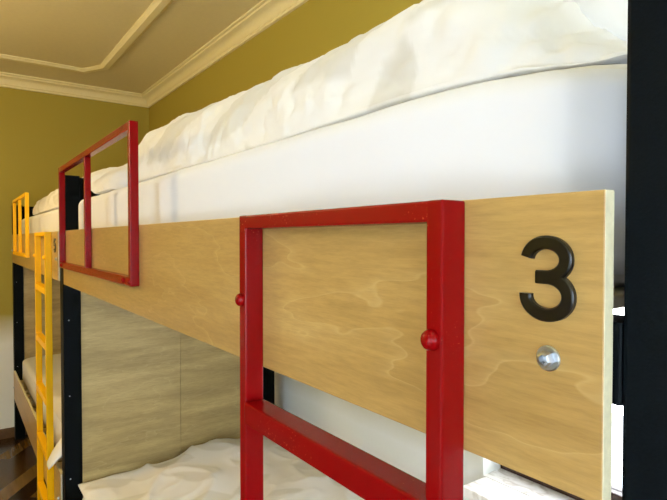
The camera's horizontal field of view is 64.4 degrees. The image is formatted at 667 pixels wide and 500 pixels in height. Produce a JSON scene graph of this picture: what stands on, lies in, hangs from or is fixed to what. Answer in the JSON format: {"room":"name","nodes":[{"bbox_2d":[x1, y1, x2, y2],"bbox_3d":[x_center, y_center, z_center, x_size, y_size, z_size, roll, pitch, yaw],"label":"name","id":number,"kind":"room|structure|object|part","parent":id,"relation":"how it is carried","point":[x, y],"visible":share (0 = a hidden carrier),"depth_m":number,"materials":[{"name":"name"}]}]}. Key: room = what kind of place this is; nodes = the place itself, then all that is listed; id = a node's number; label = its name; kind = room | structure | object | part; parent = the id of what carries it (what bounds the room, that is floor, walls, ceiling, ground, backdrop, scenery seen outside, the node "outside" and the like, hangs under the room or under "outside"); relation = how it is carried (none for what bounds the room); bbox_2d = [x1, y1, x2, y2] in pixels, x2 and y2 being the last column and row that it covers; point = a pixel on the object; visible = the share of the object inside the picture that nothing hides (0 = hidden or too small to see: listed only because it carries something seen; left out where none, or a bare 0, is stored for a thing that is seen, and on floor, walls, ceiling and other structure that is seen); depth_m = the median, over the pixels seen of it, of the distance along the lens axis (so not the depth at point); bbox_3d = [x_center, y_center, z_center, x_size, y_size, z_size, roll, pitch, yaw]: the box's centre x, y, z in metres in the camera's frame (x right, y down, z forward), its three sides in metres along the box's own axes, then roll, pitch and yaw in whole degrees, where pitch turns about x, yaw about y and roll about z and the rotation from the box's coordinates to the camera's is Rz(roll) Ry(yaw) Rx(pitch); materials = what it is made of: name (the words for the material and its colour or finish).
{"room":"dormitory","nodes":[
{"label":"dormitory","id":0,"kind":"room"},
{"bbox_2d":[0,433,61,499],"bbox_3d":[-0.997,1.524,1.261,3.230,0.100,6.440,-1,1,-36],"label":"floor","id":1,"kind":"structure","parent":0,"point":[18,460],"depth_m":3.44,"materials":[{"name":"brown wood"}]},
{"bbox_2d":[11,192,62,499],"bbox_3d":[-1.387,0.553,3.324,0.990,1.757,2.262,-1,1,-36],"label":"bunk bed","id":2,"kind":"object","parent":1,"relation":"on","point":[35,256],"visible":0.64,"depth_m":2.90,"materials":[{"name":"yellow wood"}]},
{"bbox_3d":[-2.363,0.543,3.976,0.064,1.750,0.065,-1,1,-36],"label":"post","id":3,"kind":"part","parent":2,"relation":"part of","materials":[{"name":"grey paint"}]},
{"bbox_3d":[-1.914,-0.144,3.239,0.020,0.361,0.760,-1,1,-36],"label":"guard rail","id":4,"kind":"part","parent":2,"relation":"part of","materials":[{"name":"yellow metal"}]},
{"bbox_3d":[-2.006,-0.185,4.215,0.812,0.295,0.018,-1,1,-36],"label":"head panel","id":5,"kind":"part","parent":2,"relation":"part of","materials":[{"name":"grey paint"}]},
{"bbox_2d":[22,209,58,233],"bbox_3d":[-1.381,-0.123,3.320,0.834,0.192,2.074,-1,1,-36],"label":"mattress","id":6,"kind":"object","parent":2,"relation":"on","point":[48,221],"visible":0.11,"depth_m":2.86,"materials":[{"name":"white fabric"}]},
{"bbox_2d":[33,169,103,214],"bbox_3d":[-1.335,-0.301,3.033,0.558,0.174,1.545,-1,1,-36],"label":"duvet","id":7,"kind":"object","parent":6,"relation":"on","point":[49,203],"visible":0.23,"depth_m":2.92,"materials":[{"name":"white fabric"}]},
{"bbox_2d":[22,354,61,457],"bbox_3d":[-1.382,0.894,3.340,0.834,0.172,2.073,-1,1,-36],"label":"mattress","id":8,"kind":"object","parent":2,"relation":"on","point":[29,364],"visible":0.18,"depth_m":3.51,"materials":[{"name":"white fabric"}]},
{"bbox_2d":[43,372,61,469],"bbox_3d":[-1.185,0.816,2.974,0.905,0.145,1.312,-1,1,-36],"label":"duvet","id":9,"kind":"object","parent":8,"relation":"on","point":[56,454],"visible":0.04,"depth_m":2.70,"materials":[{"name":"white fabric"}]},
{"bbox_3d":[-2.165,0.505,4.101,0.404,0.900,0.018,-1,1,-36],"label":"panel","id":10,"kind":"part","parent":2,"relation":"part of","materials":[{"name":"brown wood"}]},
{"bbox_3d":[-1.085,0.580,2.191,0.064,1.750,0.065,-1,1,-36],"label":"post","id":11,"kind":"part","parent":2,"relation":"part of","materials":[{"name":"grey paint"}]},
{"bbox_2d":[58,0,666,499],"bbox_3d":[-0.074,0.591,1.473,0.990,1.757,2.262,-1,1,-36],"label":"bunk bed","id":12,"kind":"object","parent":1,"relation":"on","point":[488,328],"visible":0.94,"depth_m":0.48,"materials":[{"name":"brown wood"}]},
{"bbox_3d":[-1.050,0.581,2.125,0.064,1.750,0.065,-1,1,-36],"label":"post","id":13,"kind":"part","parent":12,"relation":"part of","materials":[{"name":"grey paint"}]},
{"bbox_3d":[-0.693,-0.147,2.363,0.812,0.295,0.018,-1,1,-36],"label":"head panel","id":14,"kind":"part","parent":12,"relation":"part of","materials":[{"name":"grey paint"}]},
{"bbox_3d":[-0.712,-0.108,1.543,0.020,0.361,0.958,-1,1,-36],"label":"guard rail","id":15,"kind":"part","parent":12,"relation":"part of","materials":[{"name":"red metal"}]},
{"bbox_3d":[-0.852,0.543,2.250,0.404,0.900,0.018,-1,1,-36],"label":"panel","id":16,"kind":"part","parent":12,"relation":"part of","materials":[{"name":"brown wood"}]},
{"bbox_3d":[-0.522,0.538,2.486,0.407,0.900,0.018,-1,1,-36],"label":"panel","id":17,"kind":"part","parent":12,"relation":"part of","materials":[{"name":"brown wood"}]},
{"bbox_3d":[-0.337,0.570,2.635,0.065,1.750,0.065,-1,1,-36],"label":"post","id":18,"kind":"part","parent":12,"relation":"part of","materials":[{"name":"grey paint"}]},
{"bbox_2d":[78,64,626,286],"bbox_3d":[-0.061,-0.087,1.459,0.834,0.196,2.098,-1,1,-36],"label":"mattress","id":19,"kind":"object","parent":12,"relation":"on","point":[563,130],"visible":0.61,"depth_m":0.52,"materials":[{"name":"white fabric"}]},
{"bbox_2d":[91,163,127,194],"bbox_3d":[-0.552,-0.270,2.022,0.657,0.147,0.560,-1,1,-36],"label":"pillow","id":20,"kind":"object","parent":19,"relation":"on","point":[109,179],"visible":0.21,"depth_m":1.75,"materials":[{"name":"white fabric"}]},
{"bbox_2d":[127,0,627,182],"bbox_3d":[0.078,-0.294,1.182,0.684,0.249,1.522,-1,1,-36],"label":"duvet","id":21,"kind":"object","parent":19,"relation":"on","point":[430,47],"visible":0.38,"depth_m":0.62,"materials":[{"name":"white fabric"}]},
{"bbox_3d":[-0.422,0.055,1.213,0.036,0.054,2.130,-1,1,-36],"label":"rail","id":22,"kind":"part","parent":12,"relation":"part of","materials":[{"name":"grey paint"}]},
{"bbox_3d":[0.228,0.618,0.340,0.064,1.750,0.065,-1,1,-36],"label":"post","id":23,"kind":"part","parent":12,"relation":"part of","materials":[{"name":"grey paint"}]},
{"bbox_3d":[-0.068,0.986,1.491,0.832,0.066,2.073,-1,1,-36],"label":"mattress","id":24,"kind":"object","parent":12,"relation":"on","visible":0},
{"bbox_2d":[78,436,363,499],"bbox_3d":[-0.084,0.903,1.528,0.840,0.097,2.032,-1,1,-36],"label":"duvet","id":25,"kind":"object","parent":24,"relation":"on","point":[210,470],"visible":0.77,"depth_m":2.08,"materials":[{"name":"white fabric"}]},
{"bbox_2d":[0,87,148,428],"bbox_3d":[-2.831,0.061,3.793,3.230,2.720,0.140,-1,1,-36],"label":"wall","id":26,"kind":"structure","parent":0,"point":[40,133],"depth_m":4.07,"materials":[{"name":"paint"}]},
{"bbox_2d":[0,427,45,439],"bbox_3d":[-2.786,1.385,3.758,2.950,0.075,0.014,-1,1,-36],"label":"baseboard","id":27,"kind":"structure","parent":26,"relation":"attached to","point":[5,433],"depth_m":3.99,"materials":[{"name":"brown wood"}]},
{"bbox_2d":[0,0,260,93],"bbox_3d":[-0.997,-1.295,1.203,3.230,0.100,6.440,-1,1,-36],"label":"ceiling","id":28,"kind":"structure","parent":0,"point":[76,33],"depth_m":3.16,"materials":[{"name":"paint"}]},
{"bbox_2d":[0,0,172,73],"bbox_3d":[-0.999,-1.236,1.203,2.041,0.019,5.280,-1,1,-36],"label":"trim","id":29,"kind":"structure","parent":28,"relation":"attached to","point":[157,7],"depth_m":3.35,"materials":[{"name":"beige paint"}]},
{"bbox_2d":[149,0,500,499],"bbox_3d":[0.300,0.097,2.074,0.140,2.720,6.300,-1,1,-36],"label":"wall","id":30,"kind":"structure","parent":0,"point":[315,28],"depth_m":2.48,"materials":[{"name":"paint"}]},
{"bbox_2d":[0,0,308,107],"bbox_3d":[-0.997,-1.200,1.205,2.950,0.090,6.160,-1,1,-36],"label":"trim","id":31,"kind":"structure","parent":30,"relation":"attached to","point":[264,14],"depth_m":3.75,"materials":[{"name":"beige paint"}]},
{"bbox_2d":[463,308,623,499],"bbox_3d":[0.952,-0.001,1.063,0.255,1.542,1.580,-1,1,-36],"label":"window","id":32,"kind":"structure","parent":30,"relation":"in","point":[497,483],"depth_m":1.59,"materials":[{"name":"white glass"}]},
{"bbox_3d":[0.952,0.755,1.079,0.255,0.030,1.580,-1,1,-36],"label":"sill","id":33,"kind":"part","parent":32,"relation":"part of","materials":[{"name":"white stone"}]},
{"bbox_3d":[0.807,-0.023,1.436,0.006,1.385,0.676,-1,1,-36],"label":"pane","id":34,"kind":"part","parent":32,"relation":"part of","materials":[{"name":"clear glass"}]}
]}

